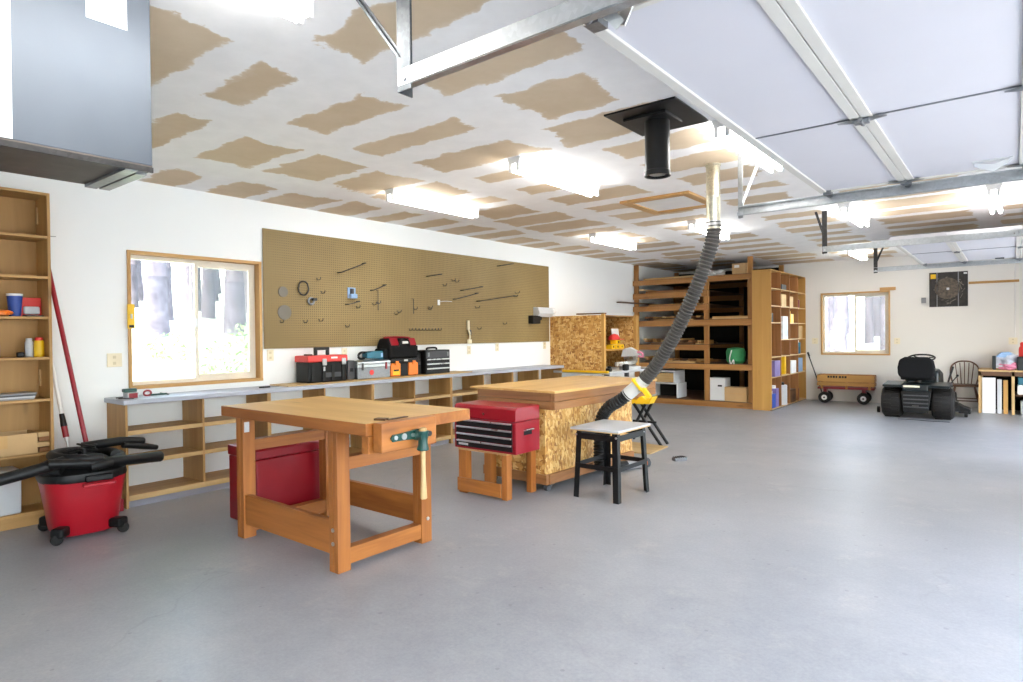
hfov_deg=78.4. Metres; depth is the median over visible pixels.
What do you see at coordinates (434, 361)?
chest
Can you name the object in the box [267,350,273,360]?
wall outlet
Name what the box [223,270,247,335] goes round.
pine tree
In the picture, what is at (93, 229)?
wall
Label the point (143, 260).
pine tree
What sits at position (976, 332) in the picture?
wall
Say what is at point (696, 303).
board
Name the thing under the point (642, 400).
stand
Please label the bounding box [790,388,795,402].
crate
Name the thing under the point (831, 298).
pine tree
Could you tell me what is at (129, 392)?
box
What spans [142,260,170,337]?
pine tree
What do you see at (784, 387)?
bucket
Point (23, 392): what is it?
pack
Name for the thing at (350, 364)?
case
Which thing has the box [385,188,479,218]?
fluorescent light
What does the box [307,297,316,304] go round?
clamp
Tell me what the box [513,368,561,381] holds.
base cabinet
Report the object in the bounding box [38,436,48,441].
wood block
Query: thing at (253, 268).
window
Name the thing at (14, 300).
cup
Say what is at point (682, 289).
board
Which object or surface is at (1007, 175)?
door track
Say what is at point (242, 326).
leafy shrub
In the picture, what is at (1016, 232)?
door track
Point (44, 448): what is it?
wood block
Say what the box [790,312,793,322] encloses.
jug
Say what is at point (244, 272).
pine tree
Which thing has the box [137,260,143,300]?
pine tree
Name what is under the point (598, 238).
fluorescent light
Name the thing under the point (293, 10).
fluorescent light
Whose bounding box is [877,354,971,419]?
riding mower
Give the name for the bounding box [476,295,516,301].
bar
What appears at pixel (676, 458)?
block
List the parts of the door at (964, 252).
rail, door, rail, rail, door, rail, rail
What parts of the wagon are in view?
pull handle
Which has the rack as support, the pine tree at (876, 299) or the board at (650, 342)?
the board at (650, 342)
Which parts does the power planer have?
handle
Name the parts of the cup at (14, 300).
lid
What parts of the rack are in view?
post, panel, drawer, panel, drawer unit, post, panel, panel, post, post, post, post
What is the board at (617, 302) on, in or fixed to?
on the board
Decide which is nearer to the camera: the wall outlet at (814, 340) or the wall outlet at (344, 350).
the wall outlet at (344, 350)
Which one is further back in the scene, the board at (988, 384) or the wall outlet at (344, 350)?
the board at (988, 384)
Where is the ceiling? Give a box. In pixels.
[137,0,1022,271]
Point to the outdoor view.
(210, 330)
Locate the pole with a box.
[53,362,69,446]
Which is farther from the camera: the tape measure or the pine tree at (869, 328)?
the pine tree at (869, 328)
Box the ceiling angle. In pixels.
[871,239,889,241]
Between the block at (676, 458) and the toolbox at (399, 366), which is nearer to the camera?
the block at (676, 458)
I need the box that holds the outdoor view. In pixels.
[132,278,879,380]
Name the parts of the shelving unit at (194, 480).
panel, shelf, shelf, rail, shelf, shelf, panel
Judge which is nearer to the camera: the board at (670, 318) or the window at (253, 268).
the window at (253, 268)
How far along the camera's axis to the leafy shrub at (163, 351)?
13.58 m
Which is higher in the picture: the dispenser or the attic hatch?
the attic hatch
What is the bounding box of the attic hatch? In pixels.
[620,190,705,214]
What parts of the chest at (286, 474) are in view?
chest lid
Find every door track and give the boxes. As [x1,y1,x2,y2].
[356,0,646,97]
[737,153,1022,218]
[815,211,1022,253]
[873,248,1022,272]
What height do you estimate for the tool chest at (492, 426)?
0.385 m
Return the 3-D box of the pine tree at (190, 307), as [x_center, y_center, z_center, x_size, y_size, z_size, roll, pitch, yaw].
[-11.163,-7.844,22.072,1.340,13.717,1.440,0,1,39]
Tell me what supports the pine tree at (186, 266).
on the outdoor view
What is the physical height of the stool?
0.592 m
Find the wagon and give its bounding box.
[807,352,876,404]
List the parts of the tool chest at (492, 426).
pull, pull, pull, drawer, drawer, drawer, drawer, pull, lid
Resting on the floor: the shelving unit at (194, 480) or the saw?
the shelving unit at (194, 480)
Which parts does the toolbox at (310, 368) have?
handle, lid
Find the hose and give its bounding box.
[593,220,720,470]
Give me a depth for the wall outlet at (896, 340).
11.75 m
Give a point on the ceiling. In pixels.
(250, 102)
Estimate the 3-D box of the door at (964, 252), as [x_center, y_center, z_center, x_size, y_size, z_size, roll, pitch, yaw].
[5.982,-1.124,7.399,2.216,0.085,3.190,0,1,39]
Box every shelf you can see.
[656,382,686,383]
[751,269,805,410]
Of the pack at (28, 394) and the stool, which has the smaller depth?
the pack at (28, 394)
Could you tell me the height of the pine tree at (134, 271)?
13.749 m
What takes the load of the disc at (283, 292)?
attached to the pegboard
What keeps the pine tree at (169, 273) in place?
on the outdoor view
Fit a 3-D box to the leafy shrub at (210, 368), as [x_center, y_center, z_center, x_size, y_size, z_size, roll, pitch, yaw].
[-5.298,0.349,11.813,1.225,0.772,1.258,0,1,39]
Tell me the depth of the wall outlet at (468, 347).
8.84 m
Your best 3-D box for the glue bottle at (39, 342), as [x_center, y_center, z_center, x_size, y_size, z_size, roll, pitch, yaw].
[-3.616,0.046,4.796,0.066,0.150,0.066,0,1,39]
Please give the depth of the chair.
10.86 m
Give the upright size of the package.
0.146 m
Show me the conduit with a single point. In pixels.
(1015, 263)
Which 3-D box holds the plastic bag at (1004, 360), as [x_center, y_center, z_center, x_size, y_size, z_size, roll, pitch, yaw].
[8.140,0.340,10.264,0.279,0.325,0.345,-1,1,-19]
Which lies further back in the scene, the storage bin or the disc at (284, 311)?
the disc at (284, 311)
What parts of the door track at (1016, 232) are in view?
rail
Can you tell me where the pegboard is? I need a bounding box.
[262,228,548,348]
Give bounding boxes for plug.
[467,321,471,343]
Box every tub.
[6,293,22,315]
[1017,384,1022,394]
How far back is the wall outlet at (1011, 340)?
10.69 m
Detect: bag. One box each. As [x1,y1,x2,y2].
[0,309,12,315]
[375,336,417,358]
[715,270,725,274]
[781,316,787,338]
[996,352,1018,369]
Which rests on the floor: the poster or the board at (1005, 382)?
the board at (1005, 382)
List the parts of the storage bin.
lid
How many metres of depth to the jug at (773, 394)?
11.13 m
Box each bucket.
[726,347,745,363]
[781,382,786,404]
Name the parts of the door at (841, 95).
rail, door, rail, rail, door, lift handle, rail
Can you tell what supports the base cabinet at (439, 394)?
on the floor
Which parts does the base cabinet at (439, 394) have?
shelf, shelf, panel, rail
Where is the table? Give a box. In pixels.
[553,367,645,376]
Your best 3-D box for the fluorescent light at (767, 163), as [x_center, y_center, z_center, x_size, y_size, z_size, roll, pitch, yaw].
[1.747,-1.399,4.557,0.128,0.112,1.220,0,1,39]
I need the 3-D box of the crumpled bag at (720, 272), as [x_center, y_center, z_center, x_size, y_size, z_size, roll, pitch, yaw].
[3.905,-1.272,11.738,0.184,0.119,0.185,-1,1,4]
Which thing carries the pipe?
attached to the ceiling
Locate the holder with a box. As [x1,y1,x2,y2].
[347,287,356,298]
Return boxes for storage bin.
[0,466,20,516]
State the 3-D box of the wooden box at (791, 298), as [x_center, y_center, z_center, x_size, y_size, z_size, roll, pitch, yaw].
[5.284,-0.748,12.031,0.180,0.200,0.220,0,1,39]
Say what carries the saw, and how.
on the table
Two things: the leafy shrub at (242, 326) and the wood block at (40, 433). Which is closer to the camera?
the wood block at (40, 433)
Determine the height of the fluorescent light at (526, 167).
0.112 m
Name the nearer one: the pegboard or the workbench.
the workbench
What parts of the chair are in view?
seat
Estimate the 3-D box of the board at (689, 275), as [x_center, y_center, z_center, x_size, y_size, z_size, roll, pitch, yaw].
[3.155,-1.237,12.273,1.221,0.038,0.082,0,1,39]
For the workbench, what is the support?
on the floor
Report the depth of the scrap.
3.53 m
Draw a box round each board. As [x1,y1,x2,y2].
[576,313,605,314]
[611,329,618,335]
[617,302,654,304]
[643,275,693,279]
[646,289,687,292]
[649,303,702,305]
[649,318,703,320]
[650,342,694,343]
[667,360,695,362]
[712,315,747,317]
[712,317,747,318]
[982,377,995,412]
[997,379,1001,413]
[1003,380,1007,413]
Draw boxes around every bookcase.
[0,187,53,531]
[978,368,1022,414]
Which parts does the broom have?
handle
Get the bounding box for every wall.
[0,171,678,505]
[679,256,1022,407]
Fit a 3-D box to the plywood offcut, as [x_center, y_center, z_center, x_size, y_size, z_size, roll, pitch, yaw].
[1.507,1.282,7.496,0.580,0.012,0.690,0,1,39]
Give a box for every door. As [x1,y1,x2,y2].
[583,0,1022,197]
[890,225,1022,266]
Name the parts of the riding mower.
plate, seat, lever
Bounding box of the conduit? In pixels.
[1015,263,1015,336]
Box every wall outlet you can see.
[107,353,121,366]
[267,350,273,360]
[342,348,346,354]
[467,346,470,353]
[495,343,498,350]
[812,338,817,343]
[894,338,899,343]
[1009,338,1017,343]
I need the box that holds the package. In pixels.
[21,298,41,315]
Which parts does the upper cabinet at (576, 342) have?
post, panel, post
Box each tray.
[349,294,356,298]
[817,385,875,390]
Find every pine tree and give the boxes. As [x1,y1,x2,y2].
[131,259,138,307]
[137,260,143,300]
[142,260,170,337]
[143,260,143,289]
[167,262,173,319]
[183,264,188,305]
[188,264,201,310]
[201,268,215,318]
[214,269,218,300]
[217,269,220,293]
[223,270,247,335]
[243,271,247,313]
[826,297,830,350]
[830,296,833,330]
[832,296,847,351]
[846,296,849,333]
[864,296,873,343]
[873,296,880,336]
[880,296,884,349]
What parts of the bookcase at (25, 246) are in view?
panel, shelf, board, panel, shelf, shelf, shelf, shelf, shelf, shelf, panel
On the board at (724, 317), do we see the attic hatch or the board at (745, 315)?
the board at (745, 315)
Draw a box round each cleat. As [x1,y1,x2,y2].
[880,287,895,290]
[969,279,1018,283]
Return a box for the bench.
[470,375,656,490]
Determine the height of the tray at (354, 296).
0.050 m
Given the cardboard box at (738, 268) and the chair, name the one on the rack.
the cardboard box at (738, 268)
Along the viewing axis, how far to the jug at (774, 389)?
11.29 m
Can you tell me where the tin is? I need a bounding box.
[1017,357,1022,370]
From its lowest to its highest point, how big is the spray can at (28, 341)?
0.144 m
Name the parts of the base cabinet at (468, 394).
panel, shelf, panel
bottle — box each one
[34,337,44,356]
[798,358,802,371]
[992,356,995,369]
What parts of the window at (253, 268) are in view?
sliding sash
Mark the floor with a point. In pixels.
(808, 540)
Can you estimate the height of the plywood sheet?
0.012 m
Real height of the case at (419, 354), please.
0.270 m
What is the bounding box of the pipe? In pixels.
[705,162,720,228]
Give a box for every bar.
[337,262,365,272]
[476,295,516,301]
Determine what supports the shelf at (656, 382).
attached to the rack
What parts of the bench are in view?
frame, frame, rail, rail, frame, frame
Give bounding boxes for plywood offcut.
[631,442,667,454]
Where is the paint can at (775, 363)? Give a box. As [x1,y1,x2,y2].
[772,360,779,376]
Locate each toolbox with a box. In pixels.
[295,347,347,382]
[354,359,390,378]
[389,357,418,376]
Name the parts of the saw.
clamp knob, blade, handle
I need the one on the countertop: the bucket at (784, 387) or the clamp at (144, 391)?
the clamp at (144, 391)
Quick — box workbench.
[221,396,469,573]
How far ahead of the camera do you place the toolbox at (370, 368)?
7.17 m
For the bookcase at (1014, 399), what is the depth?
10.38 m
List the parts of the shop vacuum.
power cord, motor lid, carry handle, latch handle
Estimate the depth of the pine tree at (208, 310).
20.29 m
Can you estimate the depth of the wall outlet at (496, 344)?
9.33 m
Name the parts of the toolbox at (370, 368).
lid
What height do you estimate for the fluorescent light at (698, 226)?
0.112 m
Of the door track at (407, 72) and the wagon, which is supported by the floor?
the wagon
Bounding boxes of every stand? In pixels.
[457,447,535,500]
[581,375,668,444]
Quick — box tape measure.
[16,352,24,357]
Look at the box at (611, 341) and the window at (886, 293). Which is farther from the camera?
the window at (886, 293)
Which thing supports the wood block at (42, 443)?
on the wood block at (44, 448)
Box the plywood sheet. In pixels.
[270,371,471,386]
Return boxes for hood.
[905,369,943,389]
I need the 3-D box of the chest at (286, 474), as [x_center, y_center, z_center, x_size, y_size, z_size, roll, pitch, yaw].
[-1.798,1.068,4.933,0.413,0.565,0.705,0,1,39]
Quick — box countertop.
[104,365,563,404]
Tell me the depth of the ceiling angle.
9.55 m
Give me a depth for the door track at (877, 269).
9.26 m
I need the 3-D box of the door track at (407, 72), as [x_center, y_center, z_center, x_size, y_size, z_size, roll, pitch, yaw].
[0.838,-0.058,1.423,3.701,2.728,0.116,0,1,39]
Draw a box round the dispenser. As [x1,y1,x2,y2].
[533,307,555,316]
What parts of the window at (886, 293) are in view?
sliding sash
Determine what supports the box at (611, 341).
on the box
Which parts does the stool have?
leg, leg, leg, leg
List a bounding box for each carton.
[710,377,729,400]
[790,360,795,372]
[798,326,802,337]
[1018,377,1022,384]
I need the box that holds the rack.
[633,256,783,408]
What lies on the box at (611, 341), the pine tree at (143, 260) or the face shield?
the face shield
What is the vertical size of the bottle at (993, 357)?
0.230 m
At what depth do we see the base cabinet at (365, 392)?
7.07 m
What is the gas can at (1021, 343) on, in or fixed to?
on the bookcase at (1014, 399)
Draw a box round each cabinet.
[0,0,153,190]
[269,384,372,453]
[373,378,451,446]
[451,372,512,442]
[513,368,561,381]
[550,314,638,374]
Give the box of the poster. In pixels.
[929,271,967,306]
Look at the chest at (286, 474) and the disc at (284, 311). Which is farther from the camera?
the disc at (284, 311)
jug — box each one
[772,385,778,406]
[772,393,775,407]
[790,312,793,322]
[1020,400,1022,413]
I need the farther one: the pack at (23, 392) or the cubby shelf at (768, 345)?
the cubby shelf at (768, 345)
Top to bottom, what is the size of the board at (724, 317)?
0.025 m
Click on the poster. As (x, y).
(946, 289)
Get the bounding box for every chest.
[228,440,319,519]
[418,347,449,373]
[455,400,539,454]
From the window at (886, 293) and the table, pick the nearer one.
the table
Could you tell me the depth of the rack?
12.53 m
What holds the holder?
attached to the pegboard
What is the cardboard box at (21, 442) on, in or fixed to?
on the bookcase at (25, 246)
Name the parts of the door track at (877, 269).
rail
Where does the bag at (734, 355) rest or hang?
on the rack
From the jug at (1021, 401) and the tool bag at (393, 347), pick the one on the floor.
the jug at (1021, 401)
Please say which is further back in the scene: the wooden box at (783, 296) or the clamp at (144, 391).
the wooden box at (783, 296)
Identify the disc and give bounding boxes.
[278,287,287,296]
[278,305,290,319]
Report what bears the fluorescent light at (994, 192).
attached to the ceiling
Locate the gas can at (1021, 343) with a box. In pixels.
[1019,342,1022,356]
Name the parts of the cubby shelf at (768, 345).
panel, panel, panel, wood strip, panel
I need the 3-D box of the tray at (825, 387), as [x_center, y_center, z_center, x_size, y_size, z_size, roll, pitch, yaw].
[6.431,0.899,12.035,0.960,0.040,0.340,0,1,35]
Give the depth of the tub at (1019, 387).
10.11 m
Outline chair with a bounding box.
[950,360,978,402]
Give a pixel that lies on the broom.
(53, 290)
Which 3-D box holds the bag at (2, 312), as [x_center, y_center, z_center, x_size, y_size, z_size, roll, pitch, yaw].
[-3.771,-0.207,4.606,0.105,0.056,0.252,0,1,39]
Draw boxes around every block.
[33,430,48,436]
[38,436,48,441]
[38,441,48,446]
[38,446,48,451]
[672,456,686,460]
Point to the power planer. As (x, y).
(365, 354)
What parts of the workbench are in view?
leg, leg, leg, vise plate, leg, vise handle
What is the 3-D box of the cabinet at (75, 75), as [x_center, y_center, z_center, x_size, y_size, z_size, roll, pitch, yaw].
[-2.146,-1.024,2.042,0.461,0.717,1.637,0,1,39]
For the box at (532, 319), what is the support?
attached to the pegboard
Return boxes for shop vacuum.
[0,437,163,545]
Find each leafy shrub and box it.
[141,331,193,361]
[193,339,248,375]
[223,323,247,363]
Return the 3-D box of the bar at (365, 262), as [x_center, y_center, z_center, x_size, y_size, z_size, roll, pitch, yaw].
[-1.836,-0.843,7.219,0.076,0.146,0.354,0,1,39]
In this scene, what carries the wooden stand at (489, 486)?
on the floor
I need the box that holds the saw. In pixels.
[615,347,643,370]
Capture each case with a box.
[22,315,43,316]
[346,360,354,379]
[416,353,420,373]
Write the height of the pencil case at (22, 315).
0.012 m
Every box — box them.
[0,430,37,457]
[122,388,138,397]
[528,315,541,323]
[606,345,614,348]
[610,340,619,343]
[725,386,747,401]
[732,263,746,273]
[781,294,785,305]
[790,296,792,306]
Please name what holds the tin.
on the bookcase at (1014, 399)
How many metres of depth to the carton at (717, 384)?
11.72 m
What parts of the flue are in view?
plate, ceiling plate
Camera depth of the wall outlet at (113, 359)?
5.36 m
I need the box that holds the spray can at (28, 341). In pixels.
[25,338,32,356]
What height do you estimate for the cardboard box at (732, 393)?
0.260 m
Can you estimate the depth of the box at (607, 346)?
10.12 m
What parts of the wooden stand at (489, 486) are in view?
leg, rail, leg, leg, leg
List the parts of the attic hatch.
rail, rail, panel, rail, rail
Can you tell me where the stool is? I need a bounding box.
[570,419,650,503]
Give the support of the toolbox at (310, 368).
on the plywood sheet
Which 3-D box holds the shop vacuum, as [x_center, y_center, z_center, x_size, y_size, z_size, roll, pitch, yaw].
[-3.263,1.054,4.251,0.577,0.637,1.756,0,1,37]
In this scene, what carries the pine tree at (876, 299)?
on the outdoor view
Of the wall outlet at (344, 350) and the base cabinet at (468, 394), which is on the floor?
the base cabinet at (468, 394)
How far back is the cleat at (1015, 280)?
10.81 m
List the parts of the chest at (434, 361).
drawer, drawer, pull, drawer, pull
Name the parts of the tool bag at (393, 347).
red panel, red panel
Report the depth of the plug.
8.79 m
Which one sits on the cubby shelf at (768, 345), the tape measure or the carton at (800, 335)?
the carton at (800, 335)
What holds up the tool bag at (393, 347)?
on the toolbox at (399, 366)
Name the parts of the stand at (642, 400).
leg, leg, leg, leg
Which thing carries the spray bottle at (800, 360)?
on the cubby shelf at (768, 345)
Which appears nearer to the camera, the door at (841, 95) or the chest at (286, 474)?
the door at (841, 95)
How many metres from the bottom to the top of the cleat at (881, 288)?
0.060 m
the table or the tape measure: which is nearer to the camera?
the tape measure
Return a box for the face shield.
[608,334,623,339]
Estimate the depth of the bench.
5.71 m
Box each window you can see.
[126,250,262,388]
[820,290,889,354]
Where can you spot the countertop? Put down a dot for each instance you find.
(203, 394)
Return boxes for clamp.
[143,390,165,395]
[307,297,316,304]
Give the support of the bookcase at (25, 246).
on the floor
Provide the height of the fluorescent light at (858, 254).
0.112 m
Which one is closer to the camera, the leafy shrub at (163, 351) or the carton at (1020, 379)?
the carton at (1020, 379)
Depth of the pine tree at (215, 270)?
27.95 m
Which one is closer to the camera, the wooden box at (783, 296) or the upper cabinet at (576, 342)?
the upper cabinet at (576, 342)
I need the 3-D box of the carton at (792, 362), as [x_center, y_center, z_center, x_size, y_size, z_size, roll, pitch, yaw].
[5.350,0.495,12.110,0.200,0.240,0.340,0,1,39]
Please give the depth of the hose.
5.40 m
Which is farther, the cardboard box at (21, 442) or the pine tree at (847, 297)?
the pine tree at (847, 297)
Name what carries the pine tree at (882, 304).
on the outdoor view
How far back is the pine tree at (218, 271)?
31.02 m
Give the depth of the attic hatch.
6.64 m
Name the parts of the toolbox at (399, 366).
lid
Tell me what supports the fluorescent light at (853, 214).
attached to the ceiling
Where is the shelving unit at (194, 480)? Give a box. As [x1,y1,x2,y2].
[107,393,268,508]
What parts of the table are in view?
guide rail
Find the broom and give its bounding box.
[51,271,123,511]
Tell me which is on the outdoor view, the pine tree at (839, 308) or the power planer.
the pine tree at (839, 308)
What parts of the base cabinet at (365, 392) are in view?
panel, shelf, panel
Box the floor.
[0,399,1022,681]
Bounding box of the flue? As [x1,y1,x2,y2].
[604,96,708,178]
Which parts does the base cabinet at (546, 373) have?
panel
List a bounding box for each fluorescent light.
[244,0,313,25]
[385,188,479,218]
[507,156,599,197]
[588,233,636,249]
[686,220,730,240]
[712,120,782,173]
[837,202,869,227]
[847,250,867,260]
[986,184,1003,214]
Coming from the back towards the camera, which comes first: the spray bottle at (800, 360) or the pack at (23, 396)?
the spray bottle at (800, 360)
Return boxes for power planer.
[357,351,382,359]
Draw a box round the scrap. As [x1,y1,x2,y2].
[374,416,407,420]
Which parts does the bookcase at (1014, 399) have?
post, rail, post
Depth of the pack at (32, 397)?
4.65 m
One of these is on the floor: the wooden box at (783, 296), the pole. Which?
the pole
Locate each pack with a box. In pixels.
[0,391,36,396]
[0,394,35,397]
[0,396,34,399]
[0,397,33,400]
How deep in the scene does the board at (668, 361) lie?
12.15 m
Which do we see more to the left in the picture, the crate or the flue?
the flue
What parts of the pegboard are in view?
wire coil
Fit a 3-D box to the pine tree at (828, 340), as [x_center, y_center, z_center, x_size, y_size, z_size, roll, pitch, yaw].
[10.691,-6.352,21.395,1.187,13.753,1.333,0,1,39]
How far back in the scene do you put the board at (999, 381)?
10.26 m
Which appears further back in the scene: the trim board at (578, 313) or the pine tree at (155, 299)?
the pine tree at (155, 299)
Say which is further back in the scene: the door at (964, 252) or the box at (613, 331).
the box at (613, 331)

